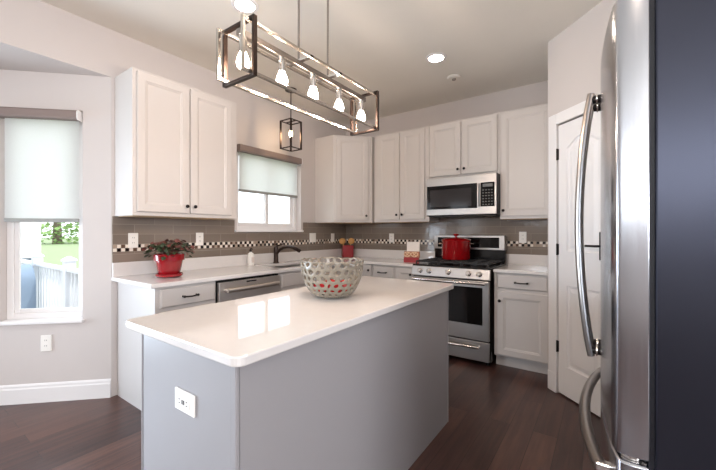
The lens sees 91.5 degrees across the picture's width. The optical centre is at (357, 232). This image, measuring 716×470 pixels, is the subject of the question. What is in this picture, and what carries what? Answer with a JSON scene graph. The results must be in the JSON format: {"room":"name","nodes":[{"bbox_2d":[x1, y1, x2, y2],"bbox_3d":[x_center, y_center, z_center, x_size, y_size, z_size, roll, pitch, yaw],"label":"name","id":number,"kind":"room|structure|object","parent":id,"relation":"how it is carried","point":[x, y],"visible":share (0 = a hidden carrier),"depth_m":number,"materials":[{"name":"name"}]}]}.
{"room":"kitchen","nodes":[
{"label":"kitchen","id":0,"kind":"room"},
{"bbox_2d":[0,69,110,385],"bbox_3d":[-2.509,0.036,2.619,1.250,2.440,0.130,0,0,-10],"label":"wall","id":1,"kind":"structure","parent":0,"point":[80,351],"depth_m":2.62,"materials":[{"name":"paint"}]},
{"bbox_2d":[0,317,84,325],"bbox_3d":[-2.355,0.663,2.599,0.596,0.022,0.110,0,0,-10],"label":"trim","id":2,"kind":"structure","parent":1,"relation":"attached to","point":[62,319],"depth_m":2.57,"materials":[{"name":"white paint"}]},
{"bbox_2d":[7,122,82,318],"bbox_3d":[-2.362,-0.129,2.680,0.550,1.570,0.050,0,0,-10],"label":"window","id":3,"kind":"structure","parent":1,"relation":"in","point":[14,311],"depth_m":2.64,"materials":[{"name":"white paint"}]},
{"bbox_2d":[0,106,82,221],"bbox_3d":[-2.345,-0.489,2.568,0.542,0.829,0.087,0,0,-10],"label":"roller shade","id":4,"kind":"object","parent":3,"relation":"attached to","point":[42,145],"visible":0.95,"depth_m":2.59,"materials":[{"name":"white fabric"}]},
{"bbox_2d":[41,335,51,350],"bbox_3d":[-2.309,0.822,2.583,0.072,0.118,0.009,0,0,-10],"label":"wall outlet","id":5,"kind":"object","parent":1,"relation":"attached to","point":[46,340],"visible":1,"depth_m":2.58,"materials":[{"name":"white plastic"}]},
{"bbox_2d":[0,379,110,405],"bbox_3d":[-2.497,1.186,2.548,1.250,0.140,0.014,0,0,-10],"label":"baseboard","id":6,"kind":"structure","parent":1,"relation":"attached to","point":[98,388],"depth_m":2.58,"materials":[{"name":"white paint"}]},
{"bbox_2d":[0,34,110,76],"bbox_3d":[-3.568,-1.209,1.179,1.034,0.050,4.368,0,0,35],"label":"ceiling","id":7,"kind":"structure","parent":0,"point":[15,54],"depth_m":2.43,"materials":[{"name":"paint"}]},
{"bbox_2d":[0,0,344,396],"bbox_3d":[-2.552,-0.144,1.829,0.130,2.800,8.000,0,0,35],"label":"wall","id":8,"kind":"structure","parent":0,"point":[258,119],"depth_m":2.90,"materials":[{"name":"paint"}]},
{"bbox_2d":[115,67,235,219],"bbox_3d":[-1.472,-0.654,2.929,0.356,1.071,0.868,0,0,35],"label":"upper cabinet","id":9,"kind":"object","parent":8,"relation":"attached to","point":[175,142],"visible":1,"depth_m":2.72,"materials":[{"name":"paint"}]},
{"bbox_2d":[112,216,345,276],"bbox_3d":[-1.022,0.110,3.849,0.020,0.464,2.926,0,0,35],"label":"tile backsplash","id":10,"kind":"structure","parent":8,"relation":"attached to","point":[222,246],"depth_m":3.33,"materials":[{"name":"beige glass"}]},
{"bbox_2d":[128,233,137,247],"bbox_3d":[-1.786,0.066,2.772,0.009,0.118,0.072,0,0,35],"label":"wall outlet","id":11,"kind":"object","parent":10,"relation":"attached to","point":[132,237],"visible":1,"depth_m":2.77,"materials":[{"name":"white plastic"}]},
{"bbox_2d":[196,233,202,245],"bbox_3d":[-1.463,0.064,3.226,0.009,0.118,0.072,0,0,35],"label":"wall outlet","id":12,"kind":"object","parent":10,"relation":"attached to","point":[199,236],"visible":1,"depth_m":3.22,"materials":[{"name":"white plastic"}]},
{"bbox_2d":[310,233,315,241],"bbox_3d":[-0.579,0.071,4.469,0.010,0.118,0.116,0,0,35],"label":"wall outlet","id":13,"kind":"object","parent":10,"relation":"attached to","point":[312,235],"visible":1,"depth_m":4.47,"materials":[{"name":"white plastic"}]},
{"bbox_2d":[237,152,295,229],"bbox_3d":[-1.051,-0.457,3.995,0.058,0.875,0.920,0,0,35],"label":"window","id":14,"kind":"structure","parent":8,"relation":"in","point":[292,201],"depth_m":3.98,"materials":[{"name":"white paint"}]},
{"bbox_2d":[237,144,302,197],"bbox_3d":[-0.970,-0.660,3.921,0.087,0.482,0.889,0,0,35],"label":"roller shade","id":15,"kind":"object","parent":14,"relation":"attached to","point":[261,171],"visible":0.98,"depth_m":3.88,"materials":[{"name":"white fabric"}]},
{"bbox_2d":[235,230,303,231],"bbox_3d":[-0.993,-0.012,3.945,0.110,0.022,0.966,0,0,35],"label":"trim","id":16,"kind":"structure","parent":8,"relation":"attached to","point":[235,230],"depth_m":3.87,"materials":[{"name":"white paint"}]},
{"bbox_2d":[0,355,600,469],"bbox_3d":[-0.175,1.281,0.140,8.300,0.050,8.000,0,0,35],"label":"floor","id":17,"kind":"structure","parent":0,"point":[501,417],"depth_m":2.21,"materials":[{"name":"brown wood"}]},
{"bbox_2d":[117,281,214,409],"bbox_3d":[-1.456,0.814,2.678,0.665,0.883,0.446,0,0,35],"label":"base cabinet","id":18,"kind":"object","parent":17,"relation":"on","point":[133,301],"visible":0.5,"depth_m":2.54,"materials":[{"name":"paint"}]},
{"bbox_2d":[111,256,420,288],"bbox_3d":[-0.458,0.357,3.447,1.408,0.030,2.936,0,0,35],"label":"countertop","id":19,"kind":"structure","parent":18,"relation":"on","point":[151,281],"depth_m":2.96,"materials":[{"name":"white stone"}]},
{"bbox_2d":[141,239,194,277],"bbox_3d":[-1.438,0.195,2.659,0.352,0.294,0.356,0,0,35],"label":"potted plant","id":20,"kind":"object","parent":19,"relation":"on","point":[169,264],"visible":1,"depth_m":2.59,"materials":[{"name":"green plant"}]},
{"bbox_2d":[247,248,253,265],"bbox_3d":[-1.105,0.252,3.602,0.073,0.180,0.068,0,0,12],"label":"soap bottle","id":21,"kind":"object","parent":19,"relation":"on","point":[250,257],"visible":0.98,"depth_m":3.58,"materials":[{"name":"white plastic"}]},
{"bbox_2d":[273,243,300,262],"bbox_3d":[-0.760,0.230,3.749,0.398,0.224,0.078,0,0,35],"label":"faucet","id":22,"kind":"object","parent":19,"relation":"on","point":[276,250],"visible":0.99,"depth_m":3.81,"materials":[{"name":"brown metal"}]},
{"bbox_2d":[275,264,300,267],"bbox_3d":[-0.689,0.466,3.713,0.403,0.187,0.678,0,0,35],"label":"sink","id":23,"kind":"object","parent":19,"relation":"in","point":[296,265],"visible":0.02,"depth_m":3.92,"materials":[{"name":"silver metal"}]},
{"bbox_2d":[342,245,353,256],"bbox_3d":[-0.146,0.262,4.843,0.148,0.160,0.148,0,0,-10],"label":"utensil crock","id":24,"kind":"object","parent":19,"relation":"on","point":[347,250],"visible":0.94,"depth_m":4.77,"materials":[{"name":"red ceramic"}]},
{"bbox_2d":[339,238,344,245],"bbox_3d":[-0.212,0.206,4.831,0.102,0.250,0.024,0,0,-6],"label":"wooden spoon","id":25,"kind":"object","parent":24,"relation":"in","point":[342,240],"visible":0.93,"depth_m":4.82,"materials":[{"name":"brown wood"}]},
{"bbox_2d":[348,238,353,244],"bbox_3d":[-0.094,0.206,4.843,0.090,0.250,0.024,0,0,-6],"label":"wooden spoon","id":26,"kind":"object","parent":24,"relation":"in","point":[351,240],"visible":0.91,"depth_m":4.83,"materials":[{"name":"brown wood"}]},
{"bbox_2d":[404,242,419,262],"bbox_3d":[0.610,0.226,3.951,0.178,0.232,0.060,0,0,18],"label":"box","id":27,"kind":"object","parent":19,"relation":"on","point":[412,254],"visible":1,"depth_m":3.93,"materials":[{"name":"white cardboard"}]},
{"bbox_2d":[215,273,279,302],"bbox_3d":[-1.113,0.820,3.100,0.663,0.872,0.624,0,0,35],"label":"dishwasher","id":28,"kind":"object","parent":17,"relation":"on","point":[244,287],"visible":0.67,"depth_m":2.88,"materials":[{"name":"silver metal"}]},
{"bbox_2d":[141,291,447,469],"bbox_3d":[-0.112,0.814,1.817,0.589,0.883,1.631,0,0,35],"label":"kitchen island","id":29,"kind":"object","parent":17,"relation":"on","point":[372,394],"visible":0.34,"depth_m":1.29,"materials":[{"name":"paint"}]},
{"bbox_2d":[175,387,194,417],"bbox_3d":[-0.564,0.552,1.133,0.118,0.070,0.011,0,0,35],"label":"wall outlet","id":30,"kind":"object","parent":29,"relation":"attached to","point":[184,400],"visible":1,"depth_m":1.12,"materials":[{"name":"white plastic"}]},
{"bbox_2d":[178,394,188,410],"bbox_3d":[-0.566,0.552,1.131,0.068,0.034,0.004,0,0,35],"label":"socket","id":31,"kind":"object","parent":30,"relation":"attached to","point":[183,399],"depth_m":1.13,"materials":[{"name":"white plastic"}]},
{"bbox_2d":[126,276,453,366],"bbox_3d":[-0.137,0.357,1.834,0.724,0.030,1.678,0,0,35],"label":"island countertop","id":32,"kind":"structure","parent":29,"relation":"on","point":[241,332],"depth_m":1.38,"materials":[{"name":"white stone"}]},
{"bbox_2d":[300,257,363,297],"bbox_3d":[-0.137,0.241,1.862,0.335,0.201,0.336,0,0,-18],"label":"bowl","id":33,"kind":"object","parent":32,"relation":"on","point":[306,267],"visible":0.99,"depth_m":1.75,"materials":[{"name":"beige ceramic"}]},
{"bbox_2d":[328,284,341,292],"bbox_3d":[-0.119,0.286,1.805,0.080,0.081,0.080,0,0,-17],"label":"apple","id":34,"kind":"object","parent":33,"relation":"in","point":[335,286],"visible":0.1,"depth_m":1.77,"materials":[{"name":"food"}]},
{"bbox_2d":[275,264,338,290],"bbox_3d":[-0.701,0.814,3.747,0.656,0.883,0.895,0,0,35],"label":"base cabinet","id":35,"kind":"object","parent":17,"relation":"on","point":[290,280],"visible":0.02,"depth_m":3.35,"materials":[{"name":"paint"}]},
{"bbox_2d":[339,264,372,279],"bbox_3d":[-0.094,0.814,4.426,0.861,0.883,0.911,0,0,35],"label":"base cabinet","id":36,"kind":"object","parent":17,"relation":"on","point":[367,268],"visible":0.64,"depth_m":4.06,"materials":[{"name":"paint"}]},
{"bbox_2d":[373,265,395,278],"bbox_3d":[0.452,0.814,4.189,0.300,0.883,0.665,0,0,35],"label":"base cabinet","id":37,"kind":"object","parent":17,"relation":"on","point":[384,271],"visible":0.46,"depth_m":3.94,"materials":[{"name":"paint"}]},
{"bbox_2d":[396,266,413,279],"bbox_3d":[0.676,0.814,4.035,0.238,0.883,0.656,0,0,35],"label":"base cabinet","id":38,"kind":"object","parent":17,"relation":"on","point":[402,272],"visible":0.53,"depth_m":3.80,"materials":[{"name":"paint"}]},
{"bbox_2d":[412,235,505,364],"bbox_3d":[1.064,0.646,3.684,0.796,1.220,0.736,0,0,35],"label":"gas range","id":39,"kind":"object","parent":17,"relation":"on","point":[471,300],"visible":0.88,"depth_m":3.37,"materials":[{"name":"silver metal"}]},
{"bbox_2d":[438,234,473,259],"bbox_3d":[1.073,0.157,3.817,0.319,0.281,0.319,0,0,-32],"label":"stock pot","id":40,"kind":"object","parent":39,"relation":"on","point":[453,248],"visible":1,"depth_m":3.69,"materials":[{"name":"red metal"}]},
{"bbox_2d":[413,262,504,269],"bbox_3d":[1.071,0.343,3.693,0.796,0.019,0.585,0,0,35],"label":"cooktop","id":41,"kind":"object","parent":39,"relation":"in","point":[423,265],"depth_m":3.49,"materials":[{"name":"black metal"}]},
{"bbox_2d":[494,272,547,373],"bbox_3d":[1.625,0.814,3.356,0.466,0.883,0.665,0,0,35],"label":"base cabinet","id":42,"kind":"object","parent":17,"relation":"on","point":[520,300],"visible":0.81,"depth_m":3.13,"materials":[{"name":"paint"}]},
{"bbox_2d":[493,264,547,275],"bbox_3d":[1.632,0.357,3.366,0.466,0.030,0.648,0,0,35],"label":"countertop","id":43,"kind":"structure","parent":42,"relation":"on","point":[510,268],"depth_m":3.19,"materials":[{"name":"white stone"}]},
{"bbox_2d":[575,0,715,469],"bbox_3d":[1.133,0.353,0.966,0.903,1.806,0.905,0,0,35],"label":"refrigerator","id":44,"kind":"object","parent":17,"relation":"on","point":[656,102],"visible":1,"depth_m":0.76,"materials":[{"name":"silver metal"}]},
{"bbox_2d":[40,0,602,125],"bbox_3d":[0.339,-1.584,-0.145,7.130,0.080,8.130,0,0,35],"label":"ceiling","id":45,"kind":"structure","parent":0,"point":[383,46],"depth_m":2.80,"materials":[{"name":"paint"}]},
{"bbox_2d":[231,0,258,13],"bbox_3d":[-0.768,-1.540,2.371,0.184,0.008,0.184,0,0,35],"label":"recessed light","id":46,"kind":"object","parent":45,"relation":"in","point":[243,6],"visible":0.99,"depth_m":2.38,"materials":[{"name":"white paint"}]},
{"bbox_2d":[280,87,301,151],"bbox_3d":[-0.725,-1.219,3.769,0.168,0.649,0.168,0,0,35],"label":"pendant lamp","id":47,"kind":"object","parent":45,"relation":"hanging from","point":[287,91],"visible":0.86,"depth_m":3.76,"materials":[{"name":"brown metal"}]},
{"bbox_2d":[216,0,378,135],"bbox_3d":[-0.218,-1.067,1.720,0.198,0.953,0.950,0,0,35],"label":"linear chandelier","id":48,"kind":"object","parent":45,"relation":"hanging from","point":[243,63],"visible":1,"depth_m":1.55,"materials":[{"name":"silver metal"}]},
{"bbox_2d":[236,35,249,68],"bbox_3d":[-0.456,-0.710,1.385,0.051,0.128,0.051,0,0,35],"label":"bulb","id":49,"kind":"object","parent":48,"relation":"attached to","point":[247,37],"depth_m":1.37,"materials":[{"name":"white glass"}]},
{"bbox_2d":[276,56,287,84],"bbox_3d":[-0.338,-0.710,1.552,0.051,0.128,0.051,0,0,35],"label":"bulb","id":50,"kind":"object","parent":48,"relation":"attached to","point":[281,77],"depth_m":1.54,"materials":[{"name":"white glass"}]},
{"bbox_2d":[308,73,317,98],"bbox_3d":[-0.221,-0.710,1.716,0.051,0.128,0.051,0,0,35],"label":"bulb","id":51,"kind":"object","parent":48,"relation":"attached to","point":[312,92],"depth_m":1.70,"materials":[{"name":"white glass"}]},
{"bbox_2d":[334,88,343,110],"bbox_3d":[-0.102,-0.710,1.883,0.051,0.128,0.051,0,0,35],"label":"bulb","id":52,"kind":"object","parent":48,"relation":"attached to","point":[339,105],"depth_m":1.87,"materials":[{"name":"white glass"}]},
{"bbox_2d":[357,100,364,120],"bbox_3d":[0.018,-0.710,2.053,0.051,0.128,0.051,0,0,35],"label":"bulb","id":53,"kind":"object","parent":48,"relation":"attached to","point":[361,115],"depth_m":2.04,"materials":[{"name":"white glass"}]},
{"bbox_2d":[425,52,446,62],"bbox_3d":[0.691,-1.540,3.087,0.184,0.008,0.184,0,0,35],"label":"recessed light","id":54,"kind":"object","parent":45,"relation":"in","point":[437,57],"visible":1,"depth_m":3.07,"materials":[{"name":"white paint"}]},
{"bbox_2d":[447,74,460,80],"bbox_3d":[0.955,-1.526,3.470,0.132,0.036,0.132,0,0,35],"label":"smoke detector","id":55,"kind":"object","parent":45,"relation":"attached to","point":[454,77],"visible":1,"depth_m":3.44,"materials":[{"name":"paint"}]},
{"bbox_2d":[345,81,547,264],"bbox_3d":[1.478,-0.144,3.952,4.240,2.800,0.130,0,0,35],"label":"wall","id":56,"kind":"structure","parent":0,"point":[534,94],"depth_m":4.04,"materials":[{"name":"paint"}]},
{"bbox_2d":[315,135,374,223],"bbox_3d":[-0.086,-0.665,4.589,0.692,1.094,0.645,0,0,35],"label":"upper cabinet","id":57,"kind":"object","parent":56,"relation":"attached to","point":[344,165],"visible":0.94,"depth_m":4.39,"materials":[{"name":"paint"}]},
{"bbox_2d":[374,126,438,222],"bbox_3d":[0.583,-0.665,4.290,0.741,1.094,0.356,0,0,35],"label":"upper cabinet","id":58,"kind":"object","parent":56,"relation":"attached to","point":[401,158],"visible":0.98,"depth_m":4.18,"materials":[{"name":"paint"}]},
{"bbox_2d":[346,217,547,265],"bbox_3d":[0.911,0.086,4.261,2.674,0.511,0.020,0,0,35],"label":"tile backsplash","id":59,"kind":"structure","parent":56,"relation":"attached to","point":[370,240],"depth_m":4.19,"materials":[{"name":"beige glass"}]},
{"bbox_2d":[389,233,393,241],"bbox_3d":[0.442,0.076,4.593,0.072,0.118,0.009,0,0,35],"label":"wall outlet","id":60,"kind":"object","parent":59,"relation":"attached to","point":[391,235],"visible":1,"depth_m":4.59,"materials":[{"name":"white plastic"}]},
{"bbox_2d":[519,232,526,242],"bbox_3d":[1.735,0.054,3.674,0.072,0.118,0.009,0,0,35],"label":"wall outlet","id":61,"kind":"object","parent":59,"relation":"attached to","point":[522,235],"visible":1,"depth_m":3.67,"materials":[{"name":"white plastic"}]},
{"bbox_2d":[429,112,499,178],"bbox_3d":[1.198,-0.900,3.854,0.763,0.624,0.356,0,0,35],"label":"upper cabinet","id":62,"kind":"object","parent":56,"relation":"attached to","point":[470,146],"visible":0.9,"depth_m":3.71,"materials":[{"name":"paint"}]},
{"bbox_2d":[427,173,499,217],"bbox_3d":[1.168,-0.378,3.804,0.752,0.424,0.460,0,0,35],"label":"microwave","id":63,"kind":"object","parent":62,"relation":"attached to","point":[469,196],"visible":0.95,"depth_m":3.63,"materials":[{"name":"silver metal"}]},
{"bbox_2d":[500,103,547,219],"bbox_3d":[1.708,-0.670,3.491,0.484,1.084,0.356,0,0,35],"label":"upper cabinet","id":64,"kind":"object","parent":56,"relation":"attached to","point":[523,131],"visible":0.78,"depth_m":3.39,"materials":[{"name":"paint"}]},
{"bbox_2d":[548,0,617,392],"bbox_3d":[1.672,-0.144,2.387,0.100,2.800,0.930,0,0,-10],"label":"wall","id":65,"kind":"structure","parent":0,"point":[575,54],"depth_m":2.56,"materials":[{"name":"paint"}]},
{"bbox_2d":[548,370,557,392],"bbox_3d":[1.545,1.181,2.769,0.022,0.150,0.089,0,0,-9],"label":"trim","id":66,"kind":"structure","parent":65,"relation":"attached to","point":[552,380],"depth_m":2.75,"materials":[{"name":"white paint"}]},
{"bbox_2d":[549,101,585,383],"bbox_3d":[1.594,0.166,2.494,0.018,2.180,0.640,0,0,-10],"label":"trim","id":67,"kind":"structure","parent":65,"relation":"attached to","point":[572,112],"depth_m":2.74,"materials":[{"name":"white paint"}]},
{"bbox_2d":[556,111,600,416],"bbox_3d":[1.587,0.208,2.499,0.099,2.072,0.472,0,0,-10],"label":"door","id":68,"kind":"structure","parent":65,"relation":"in","point":[575,367],"depth_m":2.56,"materials":[{"name":"white paint"}]},
{"label":"outside","id":69,"kind":"structure","parent":0,"visible":0},
{"bbox_2d":[41,238,78,268],"bbox_3d":[-49.043,1.856,58.174,138.800,0.100,150.000,0,0,35],"label":"ground","id":70,"kind":"structure","parent":69,"point":[53,253],"depth_m":32.63,"materials":[{"name":"green plant"}]},
{"bbox_2d":[21,222,40,259],"bbox_3d":[-13.027,-1.874,9.763,5.600,7.360,5.800,0,0,35],"label":"house","id":71,"kind":"structure","parent":70,"relation":"on","point":[30,231],"depth_m":10.24,"materials":[{"name":"white"}]},
{"bbox_2d":[21,252,78,307],"bbox_3d":[-3.987,1.038,4.444,3.520,1.535,0.120,0,0,35],"label":"deck railing","id":72,"kind":"object","parent":70,"relation":"on","point":[57,286],"visible":0.27,"depth_m":4.17,"materials":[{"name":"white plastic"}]},
{"bbox_2d":[41,222,78,243],"bbox_3d":[-46.346,-3.537,53.881,10.452,11.700,10.709,0,0,35],"label":"leafy tree","id":73,"kind":"object","parent":70,"relation":"on","point":[56,237],"visible":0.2,"depth_m":53.42,"materials":[{"name":"green plant"}]},
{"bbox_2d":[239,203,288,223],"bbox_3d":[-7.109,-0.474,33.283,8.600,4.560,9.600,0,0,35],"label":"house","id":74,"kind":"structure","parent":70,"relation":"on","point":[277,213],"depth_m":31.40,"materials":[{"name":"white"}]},
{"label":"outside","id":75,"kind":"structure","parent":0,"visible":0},
{"bbox_3d":[-5.236,1.356,2.988,3.350,0.120,3.980,0,0,35],"label":"floor","id":76,"kind":"structure","parent":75,"visible":0},
{"bbox_2d":[21,264,35,308],"bbox_3d":[-4.417,0.858,4.357,0.540,0.876,0.480,0,0,35],"label":"covered grill","id":77,"kind":"object","parent":76,"relation":"on","point":[28,280],"visible":0.28,"depth_m":4.35,"materials":[{"name":"blue fabric"}]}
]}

